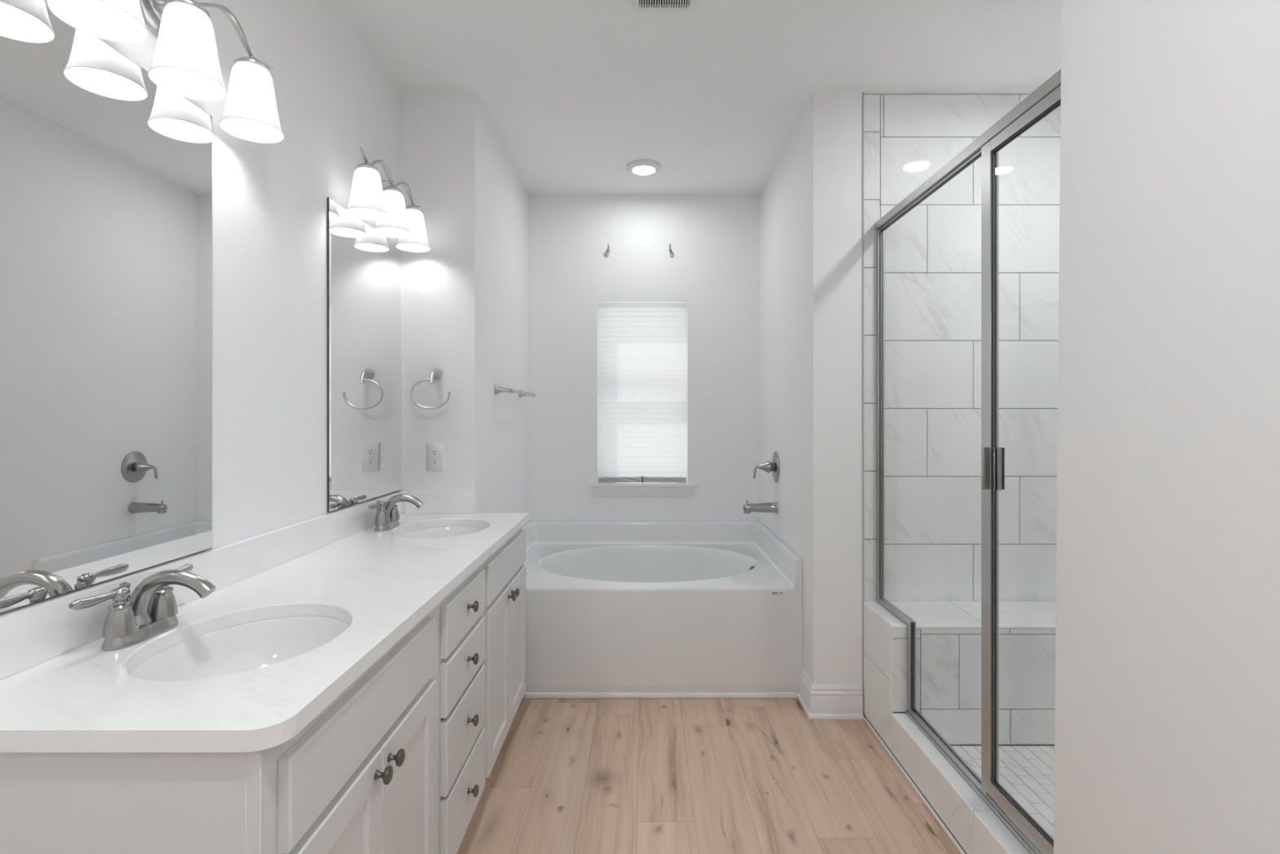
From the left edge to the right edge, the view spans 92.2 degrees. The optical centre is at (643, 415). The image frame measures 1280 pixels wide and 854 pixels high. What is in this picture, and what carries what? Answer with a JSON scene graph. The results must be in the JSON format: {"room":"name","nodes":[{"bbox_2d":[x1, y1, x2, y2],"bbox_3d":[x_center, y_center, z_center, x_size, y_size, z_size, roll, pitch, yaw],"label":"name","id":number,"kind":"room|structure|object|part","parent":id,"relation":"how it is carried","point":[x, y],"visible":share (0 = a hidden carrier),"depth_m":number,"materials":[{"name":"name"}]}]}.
{"room":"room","nodes":[
{"label":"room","id":0,"kind":"room"},
{"bbox_2d":[0,0,401,615],"bbox_3d":[-1.123,-0.021,0.604,0.120,2.793,4.448,0,0,0],"label":"wall","id":1,"kind":"structure","parent":0,"point":[334,98],"depth_m":1.80,"materials":[{"name":"white paint"}]},
{"bbox_2d":[0,0,212,613],"bbox_3d":[-1.059,-0.203,1.202,0.007,1.058,0.614,0,0,0],"label":"wall mirror","id":2,"kind":"object","parent":1,"relation":"attached to","point":[106,171],"visible":1,"depth_m":1.19,"materials":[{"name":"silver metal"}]},
{"bbox_2d":[46,0,284,142],"bbox_3d":[-0.982,-0.835,1.322,0.161,0.264,0.585,0,0,0],"label":"vanity light","id":3,"kind":"object","parent":1,"relation":"attached to","point":[185,62],"visible":1,"depth_m":1.30,"materials":[{"name":"white glass"}]},
{"bbox_3d":[-0.969,-0.782,1.097,0.136,0.158,0.136,0,0,0],"label":"lamp shade","id":4,"kind":"part","parent":3,"relation":"part of","materials":[{"name":"white glass"}]},
{"bbox_3d":[-0.969,-0.768,1.097,0.047,0.076,0.046,0,0,0],"label":"bulb","id":5,"kind":"part","parent":3,"relation":"part of","materials":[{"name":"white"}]},
{"bbox_3d":[-0.969,-0.782,1.312,0.136,0.158,0.136,0,0,0],"label":"lamp shade","id":6,"kind":"part","parent":3,"relation":"part of","materials":[{"name":"white glass"}]},
{"bbox_3d":[-0.969,-0.768,1.312,0.047,0.076,0.046,0,0,0],"label":"bulb","id":7,"kind":"part","parent":3,"relation":"part of","materials":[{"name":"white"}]},
{"bbox_3d":[-0.969,-0.913,1.329,0.018,0.061,0.570,0,0,0],"label":"arm","id":8,"kind":"part","parent":3,"relation":"part of","materials":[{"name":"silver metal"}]},
{"bbox_3d":[-0.969,-0.782,1.526,0.136,0.158,0.136,0,0,0],"label":"lamp shade","id":9,"kind":"part","parent":3,"relation":"part of","materials":[{"name":"white glass"}]},
{"bbox_2d":[0,489,405,679],"bbox_3d":[-1.052,0.380,1.773,0.019,0.100,1.866,0,0,0],"label":"backsplash","id":10,"kind":"structure","parent":1,"relation":"attached to","point":[30,636],"depth_m":1.39,"materials":[{"name":"white stone"}]},
{"bbox_2d":[327,197,401,511],"bbox_3d":[-1.059,-0.203,2.380,0.007,1.058,0.620,0,0,0],"label":"wall mirror","id":11,"kind":"object","parent":1,"relation":"attached to","point":[364,266],"visible":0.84,"depth_m":2.31,"materials":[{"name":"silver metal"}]},
{"bbox_2d":[346,146,430,252],"bbox_3d":[-0.982,-0.835,2.388,0.161,0.264,0.585,0,0,0],"label":"vanity light","id":12,"kind":"object","parent":1,"relation":"attached to","point":[368,200],"visible":1,"depth_m":2.33,"materials":[{"name":"white glass"}]},
{"bbox_3d":[-0.969,-0.782,2.163,0.136,0.158,0.136,0,0,0],"label":"lamp shade","id":13,"kind":"part","parent":12,"relation":"part of","materials":[{"name":"white glass"}]},
{"bbox_3d":[-1.006,-0.907,2.393,0.073,0.016,0.016,0,0,0],"label":"mounting rod","id":14,"kind":"part","parent":12,"relation":"part of","materials":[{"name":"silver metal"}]},
{"bbox_3d":[-0.969,-0.913,2.395,0.018,0.061,0.570,0,0,0],"label":"arm","id":15,"kind":"part","parent":12,"relation":"part of","materials":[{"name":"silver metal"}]},
{"bbox_3d":[-0.969,-0.782,2.378,0.136,0.158,0.136,0,0,0],"label":"lamp shade","id":16,"kind":"part","parent":12,"relation":"part of","materials":[{"name":"white glass"}]},
{"bbox_3d":[-0.969,-0.782,2.592,0.136,0.158,0.136,0,0,0],"label":"lamp shade","id":17,"kind":"part","parent":12,"relation":"part of","materials":[{"name":"white glass"}]},
{"bbox_2d":[401,93,528,526],"bbox_3d":[-0.961,-0.021,3.402,0.444,2.793,1.388,0,0,0],"label":"wall","id":18,"kind":"structure","parent":0,"point":[464,299],"depth_m":2.71,"materials":[{"name":"white paint"}]},
{"bbox_2d":[409,368,450,408],"bbox_3d":[-0.912,-0.114,2.668,0.172,0.180,0.079,0,0,0],"label":"towel ring","id":19,"kind":"object","parent":18,"relation":"attached to","point":[437,373],"visible":1,"depth_m":2.63,"materials":[{"name":"grey metal"}]},
{"bbox_3d":[-0.904,-0.171,2.668,0.045,0.068,0.079,0,0,0],"label":"post","id":20,"kind":"part","parent":19,"relation":"part of","materials":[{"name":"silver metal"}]},
{"bbox_2d":[426,442,444,471],"bbox_3d":[-0.914,0.183,2.703,0.079,0.123,0.008,0,0,0],"label":"wall outlet","id":21,"kind":"object","parent":18,"relation":"attached to","point":[434,451],"visible":1,"depth_m":2.70,"materials":[{"name":"white plastic"}]},
{"bbox_2d":[431,457,438,464],"bbox_3d":[-0.914,0.203,2.700,0.034,0.025,0.002,0,0,0],"label":"receptacle","id":22,"kind":"object","parent":21,"relation":"attached to","point":[433,460],"depth_m":2.70,"materials":[{"name":"white plastic"}]},
{"bbox_2d":[431,449,438,455],"bbox_3d":[-0.914,0.164,2.700,0.034,0.025,0.002,0,0,0],"label":"receptacle","id":23,"kind":"object","parent":21,"relation":"attached to","point":[433,452],"depth_m":2.70,"materials":[{"name":"white plastic"}]},
{"bbox_2d":[494,384,535,397],"bbox_3d":[-0.692,-0.128,3.386,0.092,0.049,0.652,0,0,0],"label":"towel bar","id":24,"kind":"object","parent":18,"relation":"attached to","point":[498,388],"visible":1,"depth_m":3.08,"materials":[{"name":"grey metal"}]},
{"bbox_3d":[-0.693,-0.128,3.087,0.090,0.049,0.049,0,0,0],"label":"post","id":25,"kind":"part","parent":24,"relation":"part of","materials":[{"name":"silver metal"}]},
{"bbox_3d":[-0.693,-0.128,3.686,0.090,0.049,0.049,0,0,0],"label":"post","id":26,"kind":"part","parent":24,"relation":"part of","materials":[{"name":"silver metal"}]},
{"bbox_2d":[528,193,759,521],"bbox_3d":[0.004,-0.021,4.021,1.487,2.793,0.150,0,0,0],"label":"wall","id":27,"kind":"structure","parent":0,"point":[713,268],"depth_m":3.95,"materials":[{"name":"white paint"}]},
{"bbox_2d":[604,244,609,256],"bbox_3d":[-0.230,-1.049,3.916,0.035,0.068,0.058,0,0,0],"label":"curtain bracket","id":28,"kind":"object","parent":27,"relation":"attached to","point":[608,246],"visible":1,"depth_m":3.94,"materials":[{"name":"grey metal"}]},
{"bbox_3d":[-0.230,-1.041,3.942,0.035,0.052,0.006,0,0,0],"label":"wall plate","id":29,"kind":"part","parent":28,"relation":"part of","materials":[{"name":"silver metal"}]},
{"bbox_2d":[598,303,686,482],"bbox_3d":[-0.004,-0.146,4.061,0.575,1.171,0.060,0,0,0],"label":"window","id":30,"kind":"structure","parent":27,"relation":"in","point":[598,304],"depth_m":4.03,"materials":[{"name":"white paint"}]},
{"bbox_2d":[598,302,686,483],"bbox_3d":[-0.004,-0.145,3.965,0.563,1.164,0.034,0,0,0],"label":"window shade","id":31,"kind":"object","parent":30,"relation":"attached to","point":[642,345],"visible":1,"depth_m":3.97,"materials":[{"name":"white fabric"}]},
{"bbox_2d":[591,482,695,496],"bbox_3d":[0.000,0.479,3.976,0.666,0.080,0.108,0,0,0],"label":"trim","id":32,"kind":"structure","parent":27,"relation":"attached to","point":[602,489],"depth_m":3.93,"materials":[{"name":"white paint"}]},
{"bbox_3d":[0.000,0.488,3.936,0.634,0.062,0.018,0,0,0],"label":"apron moulding","id":33,"kind":"part","parent":32,"relation":"part of","materials":[{"name":"white paint"}]},
{"bbox_2d":[668,244,673,256],"bbox_3d":[0.180,-1.049,3.916,0.035,0.068,0.058,0,0,0],"label":"curtain bracket","id":34,"kind":"object","parent":27,"relation":"attached to","point":[671,254],"visible":1,"depth_m":3.94,"materials":[{"name":"grey metal"}]},
{"bbox_3d":[0.180,-1.041,3.942,0.035,0.052,0.006,0,0,0],"label":"wall plate","id":35,"kind":"part","parent":34,"relation":"part of","materials":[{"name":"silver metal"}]},
{"bbox_2d":[522,693,796,697],"bbox_3d":[-0.009,1.314,2.884,1.455,0.020,0.017,0,0,0],"label":"trim","id":36,"kind":"structure","parent":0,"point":[526,695],"depth_m":2.88,"materials":[{"name":"white"}]},
{"bbox_2d":[332,0,1062,193],"bbox_3d":[0.493,-1.468,1.178,3.353,0.100,5.836,0,0,0],"label":"ceiling","id":37,"kind":"structure","parent":0,"point":[574,93],"depth_m":2.49,"materials":[{"name":"white paint"}]},
{"bbox_2d":[626,160,661,175],"bbox_3d":[0.004,-1.407,3.518,0.200,0.021,0.200,0,0,0],"label":"recessed light","id":38,"kind":"object","parent":37,"relation":"in","point":[639,167],"visible":1,"depth_m":3.48,"materials":[{"name":"white plastic"}]},
{"bbox_2d":[632,165,654,173],"bbox_3d":[0.004,-1.402,3.518,0.126,0.005,0.126,0,0,41],"label":"diffuser","id":39,"kind":"object","parent":38,"relation":"attached to","point":[636,169],"depth_m":3.51,"materials":[{"name":"white plastic"}]},
{"bbox_2d":[631,0,696,11],"bbox_3d":[0.072,-1.409,2.020,0.220,0.016,0.250,0,0,0],"label":"ceiling vent","id":40,"kind":"object","parent":37,"relation":"in","point":[639,5],"visible":1,"depth_m":2.12,"materials":[{"name":"white plastic"}]},
{"bbox_2d":[456,692,959,853],"bbox_3d":[-0.090,1.325,0.665,2.160,0.001,4.570,0,0,0],"label":"floor","id":41,"kind":"structure","parent":0,"point":[567,775],"depth_m":2.22,"materials":[{"name":"brown wood"}]},
{"bbox_2d":[0,608,435,853],"bbox_3d":[-0.771,0.893,1.209,0.580,0.864,0.712,0,0,0],"label":"base cabinet","id":42,"kind":"object","parent":41,"relation":"on","point":[360,777],"visible":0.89,"depth_m":0.88,"materials":[{"name":"white paint"}]},
{"bbox_2d":[0,489,529,751],"bbox_3d":[-0.780,0.395,1.773,0.562,0.130,1.866,0,0,0],"label":"countertop","id":43,"kind":"structure","parent":42,"relation":"on","point":[60,691],"depth_m":1.14,"materials":[{"name":"white stone"}]},
{"bbox_2d":[68,563,216,650],"bbox_3d":[-0.980,0.366,1.197,0.212,0.128,0.213,0,0,43],"label":"faucet","id":44,"kind":"object","parent":43,"relation":"on","point":[151,610],"visible":1,"depth_m":1.19,"materials":[{"name":"silver metal"}]},
{"bbox_3d":[-0.982,0.331,1.102,0.018,0.020,0.084,0,0,6],"label":"lever","id":45,"kind":"part","parent":44,"relation":"part of","materials":[{"name":"silver metal"}]},
{"bbox_3d":[-0.978,0.365,1.151,0.051,0.086,0.049,0,0,0],"label":"handle","id":46,"kind":"part","parent":44,"relation":"part of","materials":[{"name":"silver metal"}]},
{"bbox_3d":[-1.012,0.370,1.202,0.018,0.089,0.018,0,0,0],"label":"lift rod","id":47,"kind":"part","parent":44,"relation":"part of","materials":[{"name":"silver metal"}]},
{"bbox_3d":[-0.978,0.418,1.202,0.058,0.024,0.160,0,0,0],"label":"plate","id":48,"kind":"part","parent":44,"relation":"part of","materials":[{"name":"silver metal"}]},
{"bbox_3d":[-0.978,0.365,1.253,0.051,0.086,0.049,0,0,0],"label":"handle","id":49,"kind":"part","parent":44,"relation":"part of","materials":[{"name":"silver metal"}]},
{"bbox_3d":[-0.927,0.357,1.202,0.178,0.111,0.052,0,0,0],"label":"spout","id":50,"kind":"part","parent":44,"relation":"part of","materials":[{"name":"silver metal"}]},
{"bbox_3d":[-0.982,0.331,1.302,0.018,0.020,0.084,0,0,-6],"label":"lever","id":51,"kind":"part","parent":44,"relation":"part of","materials":[{"name":"silver metal"}]},
{"bbox_2d":[128,615,349,681],"bbox_3d":[-0.768,0.534,1.205,0.388,0.148,0.460,0,0,0],"label":"sink basin","id":52,"kind":"object","parent":43,"relation":"in","point":[253,645],"visible":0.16,"depth_m":1.34,"materials":[{"name":"white ceramic"}]},
{"bbox_2d":[368,493,424,531],"bbox_3d":[-0.980,0.366,2.350,0.212,0.128,0.213,0,0,43],"label":"faucet","id":53,"kind":"object","parent":43,"relation":"on","point":[387,517],"visible":1,"depth_m":2.34,"materials":[{"name":"silver metal"}]},
{"bbox_3d":[-0.982,0.331,2.255,0.018,0.020,0.084,0,0,6],"label":"lever","id":54,"kind":"part","parent":53,"relation":"part of","materials":[{"name":"silver metal"}]},
{"bbox_3d":[-0.978,0.365,2.304,0.051,0.086,0.049,0,0,0],"label":"handle","id":55,"kind":"part","parent":53,"relation":"part of","materials":[{"name":"silver metal"}]},
{"bbox_3d":[-0.978,0.418,2.355,0.058,0.024,0.160,0,0,0],"label":"plate","id":56,"kind":"part","parent":53,"relation":"part of","materials":[{"name":"silver metal"}]},
{"bbox_3d":[-0.978,0.365,2.406,0.051,0.086,0.049,0,0,0],"label":"handle","id":57,"kind":"part","parent":53,"relation":"part of","materials":[{"name":"silver metal"}]},
{"bbox_3d":[-0.927,0.357,2.355,0.178,0.111,0.052,0,0,0],"label":"spout","id":58,"kind":"part","parent":53,"relation":"part of","materials":[{"name":"silver metal"}]},
{"bbox_2d":[396,525,484,538],"bbox_3d":[-0.768,0.534,2.355,0.388,0.148,0.460,0,0,0],"label":"sink basin","id":59,"kind":"object","parent":43,"relation":"in","point":[443,531],"visible":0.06,"depth_m":2.54,"materials":[{"name":"white ceramic"}]},
{"bbox_3d":[-0.520,0.926,1.049,0.019,0.548,0.314,0,0,0],"label":"door","id":60,"kind":"part","parent":42,"relation":"part of","materials":[{"name":"white paint"}]},
{"bbox_3d":[-0.520,0.567,1.207,0.019,0.136,0.630,0,0,0],"label":"false drawer","id":61,"kind":"part","parent":42,"relation":"part of","materials":[{"name":"white paint"}]},
{"bbox_3d":[-0.496,0.688,1.177,0.029,0.032,0.032,0,0,0],"label":"knob","id":62,"kind":"part","parent":42,"relation":"part of","materials":[{"name":"silver metal"}]},
{"bbox_3d":[-0.496,0.688,1.237,0.029,0.032,0.032,0,0,0],"label":"knob","id":63,"kind":"part","parent":42,"relation":"part of","materials":[{"name":"silver metal"}]},
{"bbox_3d":[-0.520,0.926,1.365,0.019,0.548,0.314,0,0,0],"label":"door","id":64,"kind":"part","parent":42,"relation":"part of","materials":[{"name":"white paint"}]},
{"bbox_2d":[434,564,484,853],"bbox_3d":[-0.771,0.893,1.790,0.580,0.864,0.450,0,0,0],"label":"drawer stack","id":65,"kind":"object","parent":41,"relation":"on","point":[460,673],"visible":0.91,"depth_m":1.71,"materials":[{"name":"white paint"}]},
{"bbox_3d":[-0.720,1.105,1.800,0.420,0.195,0.389,0,0,0],"label":"drawer","id":66,"kind":"part","parent":65,"relation":"part of","materials":[{"name":"white paint"}]},
{"bbox_3d":[-0.720,0.899,1.800,0.420,0.191,0.389,0,0,0],"label":"drawer","id":67,"kind":"part","parent":65,"relation":"part of","materials":[{"name":"white paint"}]},
{"bbox_3d":[-0.720,0.720,1.800,0.420,0.140,0.389,0,0,0],"label":"drawer","id":68,"kind":"part","parent":65,"relation":"part of","materials":[{"name":"white paint"}]},
{"bbox_3d":[-0.720,0.567,1.800,0.420,0.136,0.389,0,0,0],"label":"drawer","id":69,"kind":"part","parent":65,"relation":"part of","materials":[{"name":"white paint"}]},
{"bbox_3d":[-0.496,1.097,1.797,0.029,0.032,0.032,0,0,0],"label":"knob","id":70,"kind":"part","parent":65,"relation":"part of","materials":[{"name":"silver metal"}]},
{"bbox_3d":[-0.496,0.890,1.797,0.029,0.032,0.032,0,0,0],"label":"knob","id":71,"kind":"part","parent":65,"relation":"part of","materials":[{"name":"silver metal"}]},
{"bbox_3d":[-0.496,0.711,1.797,0.029,0.032,0.032,0,0,0],"label":"knob","id":72,"kind":"part","parent":65,"relation":"part of","materials":[{"name":"silver metal"}]},
{"bbox_3d":[-0.496,0.558,1.797,0.029,0.032,0.032,0,0,0],"label":"knob","id":73,"kind":"part","parent":65,"relation":"part of","materials":[{"name":"silver metal"}]},
{"bbox_2d":[480,526,525,777],"bbox_3d":[-0.771,0.893,2.359,0.580,0.864,0.688,0,0,0],"label":"base cabinet","id":74,"kind":"object","parent":41,"relation":"on","point":[504,613],"visible":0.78,"depth_m":2.29,"materials":[{"name":"white paint"}]},
{"bbox_3d":[-0.520,0.926,2.200,0.019,0.548,0.322,0,0,0],"label":"door","id":75,"kind":"part","parent":74,"relation":"part of","materials":[{"name":"white paint"}]},
{"bbox_3d":[-0.520,0.567,2.362,0.019,0.136,0.647,0,0,0],"label":"false drawer","id":76,"kind":"part","parent":74,"relation":"part of","materials":[{"name":"white paint"}]},
{"bbox_3d":[-0.496,0.688,2.333,0.029,0.032,0.032,0,0,0],"label":"knob","id":77,"kind":"part","parent":74,"relation":"part of","materials":[{"name":"silver metal"}]},
{"bbox_3d":[-0.496,0.688,2.393,0.029,0.032,0.032,0,0,0],"label":"knob","id":78,"kind":"part","parent":74,"relation":"part of","materials":[{"name":"silver metal"}]},
{"bbox_3d":[-0.520,0.926,2.525,0.019,0.548,0.322,0,0,0],"label":"door","id":79,"kind":"part","parent":74,"relation":"part of","materials":[{"name":"white paint"}]},
{"bbox_2d":[522,520,802,692],"bbox_3d":[0.005,0.990,3.416,1.482,0.626,1.055,0,0,0],"label":"bathtub","id":80,"kind":"object","parent":41,"relation":"on","point":[611,606],"visible":0.98,"depth_m":2.89,"materials":[{"name":"white plastic"}]},
{"bbox_2d":[522,542,791,586],"bbox_3d":[0.005,0.997,3.402,1.402,0.387,1.002,0,0,0],"label":"basin","id":81,"kind":"object","parent":80,"relation":"in","point":[547,564],"depth_m":3.68,"materials":[{"name":"white plastic"}]},
{"bbox_2d":[862,600,1056,754],"bbox_3d":[1.504,1.072,2.558,1.071,0.506,0.315,0,0,0],"label":"shower bench","id":82,"kind":"object","parent":41,"relation":"on","point":[948,633],"visible":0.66,"depth_m":2.40,"materials":[{"name":"tile"}]},
{"bbox_3d":[1.503,0.825,2.409,1.068,0.012,0.019,0,0,0],"label":"edge trim","id":83,"kind":"part","parent":82,"relation":"part of","materials":[{"name":"stone"}]},
{"bbox_2d":[892,713,1030,853],"bbox_3d":[1.025,1.242,1.795,0.114,0.165,1.208,0,0,0],"label":"shower curb","id":84,"kind":"object","parent":41,"relation":"on","point":[977,829],"visible":0.7,"depth_m":1.96,"materials":[{"name":"stone"}]},
{"bbox_2d":[875,68,1061,853],"bbox_3d":[1.035,0.154,1.960,0.065,2.009,1.510,0,0,0],"label":"shower door frame","id":85,"kind":"structure","parent":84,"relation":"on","point":[1046,99],"depth_m":1.82,"materials":[{"name":"grey metal"}]},
{"bbox_3d":[1.042,0.166,1.858,0.028,1.961,0.030,0,0,0],"label":"strike post","id":86,"kind":"part","parent":85,"relation":"part of","materials":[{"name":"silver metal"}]},
{"bbox_3d":[1.015,0.158,1.815,0.023,0.124,0.038,0,0,-15],"label":"pull handle","id":87,"kind":"part","parent":85,"relation":"part of","materials":[{"name":"silver metal"}]},
{"bbox_3d":[1.052,0.158,1.814,0.025,0.124,0.041,0,0,24],"label":"pull handle","id":88,"kind":"part","parent":85,"relation":"part of","materials":[{"name":"silver metal"}]},
{"bbox_3d":[1.036,0.157,1.535,0.025,1.931,0.613,0,0,0],"label":"door","id":89,"kind":"part","parent":85,"relation":"part of","materials":[{"name":"clear glass"}]},
{"bbox_2d":[760,93,862,691],"bbox_3d":[0.857,-0.021,3.402,0.217,2.793,1.388,0,0,0],"label":"wall","id":90,"kind":"structure","parent":0,"point":[811,200],"depth_m":2.71,"materials":[{"name":"white paint"}]},
{"bbox_2d":[742,500,777,513],"bbox_3d":[0.654,0.513,3.448,0.187,0.072,0.062,0,0,0],"label":"tub spout","id":91,"kind":"object","parent":90,"relation":"attached to","point":[771,507],"visible":1,"depth_m":3.43,"materials":[{"name":"silver metal"}]},
{"bbox_2d":[752,451,779,482],"bbox_3d":[0.683,0.291,3.460,0.129,0.175,0.175,0,0,0],"label":"tub valve","id":92,"kind":"object","parent":90,"relation":"attached to","point":[767,466],"visible":1,"depth_m":3.44,"materials":[{"name":"silver metal"}]},
{"bbox_3d":[0.666,0.307,3.460,0.096,0.102,0.070,0,0,0],"label":"lever handle","id":93,"kind":"part","parent":92,"relation":"part of","materials":[{"name":"silver metal"}]},
{"bbox_2d":[796,667,863,719],"bbox_3d":[0.841,1.255,2.785,0.240,0.140,0.206,0,0,0],"label":"baseboard","id":94,"kind":"structure","parent":90,"relation":"attached to","point":[817,701],"depth_m":2.69,"materials":[{"name":"white paint"}]},
{"bbox_2d":[862,92,863,601],"bbox_3d":[0.967,-0.299,2.713,0.006,2.235,0.019,0,0,0],"label":"trim","id":95,"kind":"structure","parent":90,"relation":"attached to","point":[863,92],"depth_m":2.70,"materials":[{"name":"white paint"}]},
{"bbox_2d":[863,717,965,853],"bbox_3d":[0.962,1.319,1.934,0.010,0.012,1.484,0,0,0],"label":"trim","id":96,"kind":"structure","parent":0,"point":[948,833],"depth_m":2.15,"materials":[{"name":"white"}]},
{"bbox_2d":[862,94,1060,714],"bbox_3d":[1.568,-0.021,3.406,1.204,2.793,1.380,0,0,0],"label":"wall","id":97,"kind":"structure","parent":0,"point":[932,254],"depth_m":2.72,"materials":[{"name":"tile"}]},
{"bbox_2d":[951,746,1054,838],"bbox_3d":[1.566,1.306,1.800,0.966,0.038,1.196,0,0,0],"label":"floor","id":98,"kind":"structure","parent":0,"point":[1027,773],"depth_m":2.21,"materials":[{"name":"tile"}]},
{"bbox_2d":[1053,0,1279,853],"bbox_3d":[1.478,-0.021,-0.215,1.383,2.793,2.810,0,0,0],"label":"wall","id":99,"kind":"structure","parent":0,"point":[1167,696],"depth_m":0.94,"materials":[{"name":"white paint"}]}
]}

